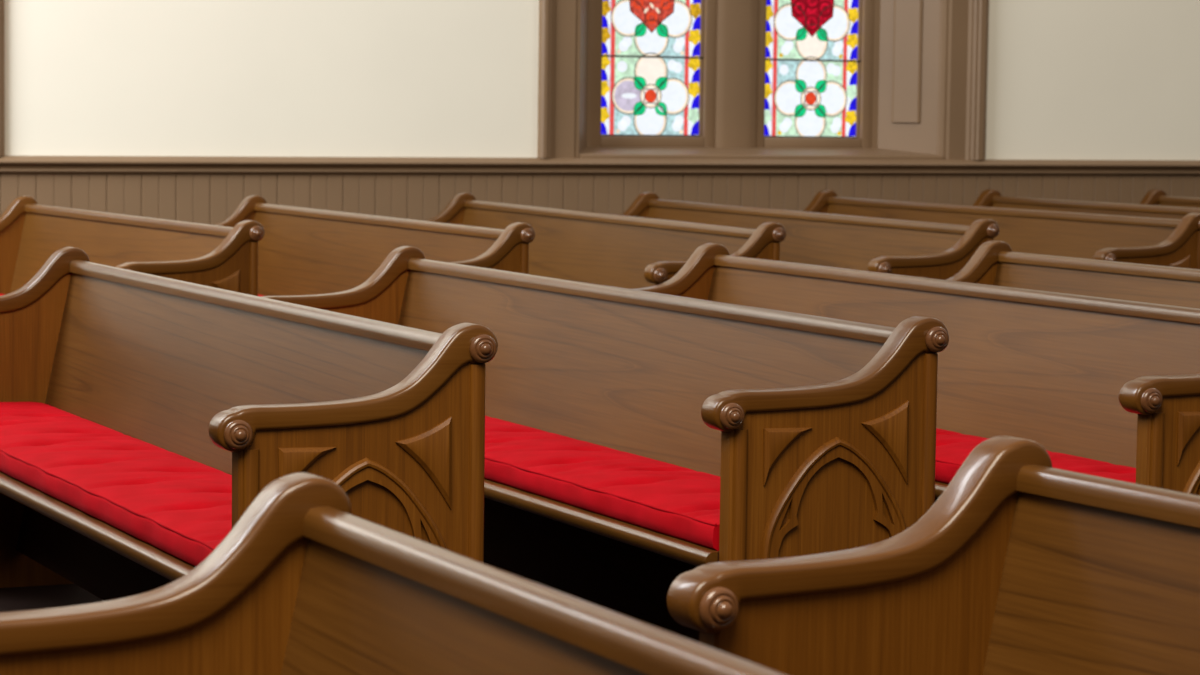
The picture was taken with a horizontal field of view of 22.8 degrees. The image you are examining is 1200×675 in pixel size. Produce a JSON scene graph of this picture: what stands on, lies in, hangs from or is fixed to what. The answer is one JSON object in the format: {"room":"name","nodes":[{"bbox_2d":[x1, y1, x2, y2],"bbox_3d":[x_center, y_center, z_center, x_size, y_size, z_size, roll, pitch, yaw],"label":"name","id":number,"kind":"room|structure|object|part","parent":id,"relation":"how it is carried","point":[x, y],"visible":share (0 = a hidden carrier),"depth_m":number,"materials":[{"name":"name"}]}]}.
{"room":"church","nodes":[
{"label":"church","id":0,"kind":"room"},
{"bbox_2d":[0,584,103,611],"bbox_3d":[2.212,0.800,5.885,18.000,0.100,15.600,-1,5,-25],"label":"floor","id":1,"kind":"structure","parent":0,"point":[62,595],"depth_m":7.02,"materials":[{"name":"black"}]},
{"bbox_2d":[0,196,264,295],"bbox_3d":[-1.750,-0.025,9.842,0.467,0.811,2.256,-2,5,-29],"label":"pew","id":2,"kind":"object","parent":1,"relation":"on","point":[222,257],"visible":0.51,"depth_m":9.81,"materials":[{"name":"brown wood"}]},
{"bbox_3d":[-2.261,-0.084,10.785,0.412,0.764,0.040,-2,5,-29],"label":"panel","id":3,"kind":"part","parent":2,"relation":"part of","materials":[{"name":"brown wood"}]},
{"bbox_3d":[-1.603,-0.201,9.908,0.099,0.368,2.111,-2,5,-29],"label":"backrest","id":4,"kind":"part","parent":2,"relation":"part of","materials":[{"name":"brown wood"}]},
{"bbox_3d":[-1.571,-0.393,9.909,0.035,0.028,2.111,-2,5,-29],"label":"rail","id":5,"kind":"part","parent":2,"relation":"part of","materials":[{"name":"brown wood"}]},
{"bbox_3d":[-1.224,0.080,8.912,0.412,0.764,0.040,-2,5,-29],"label":"panel","id":6,"kind":"part","parent":2,"relation":"part of","materials":[{"name":"brown wood"}]},
{"bbox_2d":[0,247,497,600],"bbox_3d":[-0.932,0.291,5.992,0.483,0.816,2.610,-1,5,-25],"label":"pew","id":7,"kind":"object","parent":1,"relation":"on","point":[258,391],"visible":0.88,"depth_m":5.79,"materials":[{"name":"brown wood"}]},
{"bbox_3d":[-1.455,0.217,7.126,0.426,0.768,0.040,-1,5,-25],"label":"panel","id":8,"kind":"part","parent":7,"relation":"part of","materials":[{"name":"brown wood"}]},
{"bbox_3d":[-0.962,0.315,5.980,0.345,0.026,2.465,-1,5,-25],"label":"seat","id":9,"kind":"part","parent":7,"relation":"part of","materials":[{"name":"brown wood"}]},
{"bbox_2d":[0,402,231,566],"bbox_3d":[-0.970,0.271,5.973,0.339,0.060,2.433,-1,5,-25],"label":"seat cushion","id":10,"kind":"object","parent":7,"relation":"on","point":[178,505],"visible":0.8,"depth_m":5.74,"materials":[{"name":"red fabric"}]},
{"bbox_3d":[-0.776,0.121,6.051,0.102,0.380,2.465,-1,5,-25],"label":"backrest","id":11,"kind":"part","parent":7,"relation":"part of","materials":[{"name":"brown wood"}]},
{"bbox_3d":[-0.742,-0.077,6.050,0.036,0.029,2.465,-1,5,-25],"label":"rail","id":12,"kind":"part","parent":7,"relation":"part of","materials":[{"name":"brown wood"}]},
{"bbox_3d":[-0.394,0.412,4.870,0.426,0.768,0.040,-1,5,-25],"label":"panel","id":13,"kind":"part","parent":7,"relation":"part of","materials":[{"name":"brown wood"}]},
{"bbox_2d":[214,195,534,295],"bbox_3d":[-0.952,-0.035,10.097,0.468,0.811,2.524,-1,5,-26],"label":"pew","id":14,"kind":"object","parent":1,"relation":"on","point":[302,251],"visible":0.31,"depth_m":10.33,"materials":[{"name":"brown wood"}]},
{"bbox_3d":[-1.474,-0.105,11.184,0.412,0.764,0.040,-1,5,-26],"label":"panel","id":15,"kind":"part","parent":14,"relation":"part of","materials":[{"name":"brown wood"}]},
{"bbox_3d":[-0.801,-0.210,10.156,0.099,0.368,2.379,-1,5,-26],"label":"backrest","id":16,"kind":"part","parent":14,"relation":"part of","materials":[{"name":"brown wood"}]},
{"bbox_3d":[-0.768,-0.402,10.155,0.035,0.028,2.379,-1,5,-26],"label":"rail","id":17,"kind":"part","parent":14,"relation":"part of","materials":[{"name":"brown wood"}]},
{"bbox_3d":[-0.414,0.081,9.022,0.412,0.764,0.040,-1,5,-26],"label":"panel","id":18,"kind":"part","parent":14,"relation":"part of","materials":[{"name":"brown wood"}]},
{"bbox_2d":[0,472,784,674],"bbox_3d":[0.010,0.633,1.894,0.471,0.812,2.358,-1,5,-25],"label":"pew","id":19,"kind":"object","parent":1,"relation":"on","point":[301,584],"visible":1,"depth_m":2.83,"materials":[{"name":"brown wood"}]},
{"bbox_3d":[-0.467,0.569,2.911,0.415,0.765,0.040,-1,5,-25],"label":"panel","id":20,"kind":"part","parent":19,"relation":"part of","materials":[{"name":"brown wood"}]},
{"bbox_3d":[0.163,0.459,1.952,0.099,0.370,2.214,-1,5,-25],"label":"backrest","id":21,"kind":"part","parent":19,"relation":"part of","materials":[{"name":"brown wood"}]},
{"bbox_3d":[0.196,0.266,1.951,0.035,0.028,2.214,-1,5,-25],"label":"rail","id":22,"kind":"part","parent":19,"relation":"part of","materials":[{"name":"brown wood"}]},
{"bbox_2d":[261,246,948,642],"bbox_3d":[-0.138,0.274,6.364,0.467,0.811,2.610,-1,5,-25],"label":"pew","id":23,"kind":"object","parent":1,"relation":"on","point":[818,433],"visible":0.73,"depth_m":5.98,"materials":[{"name":"brown wood"}]},
{"bbox_3d":[-0.661,0.200,7.498,0.412,0.764,0.040,-1,5,-25],"label":"panel","id":24,"kind":"part","parent":23,"relation":"part of","materials":[{"name":"brown wood"}]},
{"bbox_2d":[484,416,719,550],"bbox_3d":[-0.174,0.245,6.345,0.328,0.058,2.433,-1,5,-25],"label":"seat cushion","id":25,"kind":"object","parent":23,"relation":"on","point":[672,500],"visible":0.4,"depth_m":5.77,"materials":[{"name":"red fabric"}]},
{"bbox_3d":[-0.167,0.287,6.352,0.334,0.025,2.465,-1,5,-25],"label":"seat","id":26,"kind":"part","parent":23,"relation":"part of","materials":[{"name":"brown wood"}]},
{"bbox_3d":[0.014,0.099,6.421,0.099,0.368,2.465,-1,5,-25],"label":"backrest","id":27,"kind":"part","parent":23,"relation":"part of","materials":[{"name":"brown wood"}]},
{"bbox_3d":[0.047,-0.093,6.420,0.035,0.028,2.465,-1,5,-25],"label":"rail","id":28,"kind":"part","parent":23,"relation":"part of","materials":[{"name":"brown wood"}]},
{"bbox_3d":[0.400,0.394,5.242,0.412,0.764,0.040,-1,5,-25],"label":"panel","id":29,"kind":"part","parent":23,"relation":"part of","materials":[{"name":"brown wood"}]},
{"bbox_2d":[425,192,785,288],"bbox_3d":[-0.183,-0.063,10.575,0.468,0.811,2.867,-1,5,-23],"label":"pew","id":30,"kind":"object","parent":1,"relation":"on","point":[630,252],"visible":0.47,"depth_m":10.49,"materials":[{"name":"brown wood"}]},
{"bbox_3d":[-0.715,-0.148,11.845,0.412,0.764,0.040,-1,5,-23],"label":"panel","id":31,"kind":"part","parent":30,"relation":"part of","materials":[{"name":"brown wood"}]},
{"bbox_3d":[-0.029,-0.238,10.626,0.099,0.368,2.722,-1,5,-23],"label":"backrest","id":32,"kind":"part","parent":30,"relation":"part of","materials":[{"name":"brown wood"}]},
{"bbox_3d":[0.004,-0.429,10.624,0.035,0.028,2.722,-1,5,-23],"label":"rail","id":33,"kind":"part","parent":30,"relation":"part of","materials":[{"name":"brown wood"}]},
{"bbox_3d":[0.364,0.068,9.316,0.412,0.764,0.040,-1,5,-23],"label":"panel","id":34,"kind":"part","parent":30,"relation":"part of","materials":[{"name":"brown wood"}]},
{"bbox_2d":[622,192,999,279],"bbox_3d":[0.557,-0.089,11.020,0.467,0.811,2.764,-1,5,-24],"label":"pew","id":35,"kind":"object","parent":1,"relation":"on","point":[892,246],"visible":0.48,"depth_m":10.65,"materials":[{"name":"brown wood"}]},
{"bbox_3d":[0.026,-0.170,12.234,0.412,0.764,0.040,-1,5,-24],"label":"panel","id":36,"kind":"part","parent":35,"relation":"part of","materials":[{"name":"brown wood"}]},
{"bbox_3d":[0.710,-0.264,11.073,0.099,0.368,2.619,-1,5,-24],"label":"backrest","id":37,"kind":"part","parent":35,"relation":"part of","materials":[{"name":"brown wood"}]},
{"bbox_3d":[0.743,-0.455,11.071,0.035,0.028,2.619,-1,5,-24],"label":"rail","id":38,"kind":"part","parent":35,"relation":"part of","materials":[{"name":"brown wood"}]},
{"bbox_3d":[1.102,0.038,9.816,0.412,0.764,0.040,-1,5,-24],"label":"panel","id":39,"kind":"part","parent":35,"relation":"part of","materials":[{"name":"brown wood"}]},
{"bbox_2d":[634,243,1199,501],"bbox_3d":[0.649,0.255,6.733,0.467,0.811,2.610,-1,5,-25],"label":"pew","id":40,"kind":"object","parent":1,"relation":"on","point":[1113,381],"visible":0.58,"depth_m":6.46,"materials":[{"name":"brown wood"}]},
{"bbox_3d":[0.126,0.181,7.867,0.412,0.764,0.040,-1,5,-25],"label":"panel","id":41,"kind":"part","parent":40,"relation":"part of","materials":[{"name":"brown wood"}]},
{"bbox_3d":[0.801,0.080,6.789,0.099,0.368,2.465,-1,5,-25],"label":"backrest","id":42,"kind":"part","parent":40,"relation":"part of","materials":[{"name":"brown wood"}]},
{"bbox_3d":[0.834,-0.112,6.788,0.035,0.028,2.465,-1,5,-25],"label":"rail","id":43,"kind":"part","parent":40,"relation":"part of","materials":[{"name":"brown wood"}]},
{"bbox_2d":[935,428,988,483],"bbox_3d":[0.708,0.270,6.169,0.497,0.058,0.837,-1,5,-25],"label":"seat cushion","id":44,"kind":"object","parent":40,"relation":"on","point":[954,450],"depth_m":6.25,"materials":[{"name":"red fabric"}]},
{"bbox_2d":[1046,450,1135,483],"bbox_3d":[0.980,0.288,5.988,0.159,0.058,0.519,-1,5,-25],"label":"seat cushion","id":45,"kind":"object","parent":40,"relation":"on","point":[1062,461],"depth_m":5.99,"materials":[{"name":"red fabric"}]},
{"bbox_3d":[1.187,0.375,5.610,0.412,0.764,0.040,-1,5,-25],"label":"panel","id":46,"kind":"part","parent":40,"relation":"part of","materials":[{"name":"brown wood"}]},
{"bbox_2d":[667,435,1199,674],"bbox_3d":[0.827,0.611,2.305,0.472,0.812,2.396,-2,5,-28],"label":"pew","id":47,"kind":"object","parent":1,"relation":"on","point":[1022,565],"visible":1,"depth_m":3.25,"materials":[{"name":"brown wood"}]},
{"bbox_3d":[0.295,0.546,3.316,0.417,0.765,0.040,-2,5,-28],"label":"panel","id":48,"kind":"part","parent":47,"relation":"part of","materials":[{"name":"brown wood"}]},
{"bbox_3d":[0.977,0.436,2.370,0.100,0.372,2.251,-2,5,-28],"label":"backrest","id":49,"kind":"part","parent":47,"relation":"part of","materials":[{"name":"brown wood"}]},
{"bbox_3d":[1.009,0.242,2.371,0.035,0.028,2.251,-2,5,-28],"label":"rail","id":50,"kind":"part","parent":47,"relation":"part of","materials":[{"name":"brown wood"}]},
{"bbox_2d":[803,190,1199,268],"bbox_3d":[1.381,-0.133,11.713,0.467,0.811,2.626,-2,5,-27],"label":"pew","id":51,"kind":"object","parent":1,"relation":"on","point":[1128,239],"visible":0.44,"depth_m":11.32,"materials":[{"name":"brown wood"}]},
{"bbox_3d":[0.814,-0.207,12.835,0.412,0.764,0.040,-2,5,-27],"label":"panel","id":52,"kind":"part","parent":51,"relation":"part of","materials":[{"name":"brown wood"}]},
{"bbox_3d":[1.530,-0.309,11.775,0.099,0.368,2.482,-2,5,-27],"label":"backrest","id":53,"kind":"part","parent":51,"relation":"part of","materials":[{"name":"brown wood"}]},
{"bbox_3d":[1.563,-0.501,11.775,0.035,0.028,2.482,-2,5,-27],"label":"rail","id":54,"kind":"part","parent":51,"relation":"part of","materials":[{"name":"brown wood"}]},
{"bbox_3d":[1.963,-0.014,10.603,0.412,0.764,0.040,-2,5,-27],"label":"panel","id":55,"kind":"part","parent":51,"relation":"part of","materials":[{"name":"brown wood"}]},
{"bbox_2d":[946,240,1199,308],"bbox_3d":[1.452,0.236,7.109,0.467,0.811,2.610,-1,5,-25],"label":"pew","id":56,"kind":"object","parent":1,"relation":"on","point":[994,262],"visible":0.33,"depth_m":7.89,"materials":[{"name":"brown wood"}]},
{"bbox_3d":[0.929,0.161,8.242,0.412,0.764,0.040,-1,5,-25],"label":"panel","id":57,"kind":"part","parent":56,"relation":"part of","materials":[{"name":"brown wood"}]},
{"bbox_3d":[1.604,0.060,7.165,0.099,0.368,2.465,-1,5,-25],"label":"backrest","id":58,"kind":"part","parent":56,"relation":"part of","materials":[{"name":"brown wood"}]},
{"bbox_3d":[1.637,-0.131,7.164,0.035,0.028,2.465,-1,5,-25],"label":"rail","id":59,"kind":"part","parent":56,"relation":"part of","materials":[{"name":"brown wood"}]},
{"bbox_2d":[972,189,1199,219],"bbox_3d":[2.248,-0.137,11.900,0.467,0.811,3.128,-2,5,-27],"label":"pew","id":60,"kind":"object","parent":1,"relation":"on","point":[989,197],"visible":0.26,"depth_m":12.68,"materials":[{"name":"brown wood"}]},
{"bbox_3d":[2.398,-0.312,11.960,0.099,0.368,2.983,-2,5,-27],"label":"backrest","id":61,"kind":"part","parent":60,"relation":"part of","materials":[{"name":"brown wood"}]},
{"bbox_3d":[2.430,-0.504,11.960,0.035,0.028,2.983,-2,5,-27],"label":"rail","id":62,"kind":"part","parent":60,"relation":"part of","materials":[{"name":"brown wood"}]},
{"bbox_2d":[1139,189,1199,207],"bbox_3d":[3.055,-0.156,12.273,0.467,0.811,3.118,-2,5,-27],"label":"pew","id":63,"kind":"object","parent":1,"relation":"on","point":[1157,197],"visible":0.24,"depth_m":13.59,"materials":[{"name":"brown wood"}]},
{"bbox_3d":[3.204,-0.332,12.333,0.099,0.368,2.974,-2,5,-27],"label":"backrest","id":64,"kind":"part","parent":63,"relation":"part of","materials":[{"name":"brown wood"}]},
{"bbox_3d":[3.237,-0.523,12.333,0.035,0.028,2.974,-2,5,-27],"label":"rail","id":65,"kind":"part","parent":63,"relation":"part of","materials":[{"name":"brown wood"}]},
{"bbox_2d":[0,0,1199,224],"bbox_3d":[-0.884,-2.115,12.346,16.000,4.600,0.362,-1,5,-25],"label":"wall","id":66,"kind":"structure","parent":0,"point":[1067,79],"depth_m":12.29,"materials":[{"name":"beige paint"}]},
{"bbox_2d":[0,0,4,155],"bbox_3d":[-3.374,-1.858,11.174,2.205,2.390,0.382,-1,5,-25],"label":"trim","id":67,"kind":"structure","parent":66,"relation":"attached to","point":[2,96],"depth_m":11.54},
{"bbox_2d":[0,155,1199,175],"bbox_3d":[-0.819,-0.708,12.280,16.000,0.073,0.055,-1,5,-25],"label":"trim","id":68,"kind":"structure","parent":66,"relation":"attached to","point":[153,165],"depth_m":12.55,"materials":[{"name":"brown wood"}]},
{"bbox_2d":[590,0,716,146],"bbox_3d":[0.226,-1.921,12.974,0.618,2.191,0.100,-1,5,-25],"label":"window","id":69,"kind":"structure","parent":66,"relation":"in","point":[653,81],"depth_m":13.03,"materials":[{"name":"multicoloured glass"}]},
{"bbox_2d":[537,0,988,159],"bbox_3d":[0.686,-1.957,13.075,2.205,2.390,0.382,-1,5,-25],"label":"trim","id":70,"kind":"structure","parent":66,"relation":"attached to","point":[931,56],"depth_m":13.36,"materials":[{"name":"brown wood"}]},
{"bbox_3d":[1.394,-1.917,13.368,0.130,1.897,0.018,2,5,17],"label":"jamb panel","id":71,"kind":"part","parent":70,"relation":"part of","materials":[{"name":"brown wood"}]},
{"bbox_2d":[755,0,874,147],"bbox_3d":[0.953,-2.037,13.306,0.614,2.391,0.100,-1,5,-25],"label":"window","id":72,"kind":"structure","parent":66,"relation":"in","point":[815,58],"depth_m":13.37,"materials":[{"name":"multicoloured glass"}]}
]}

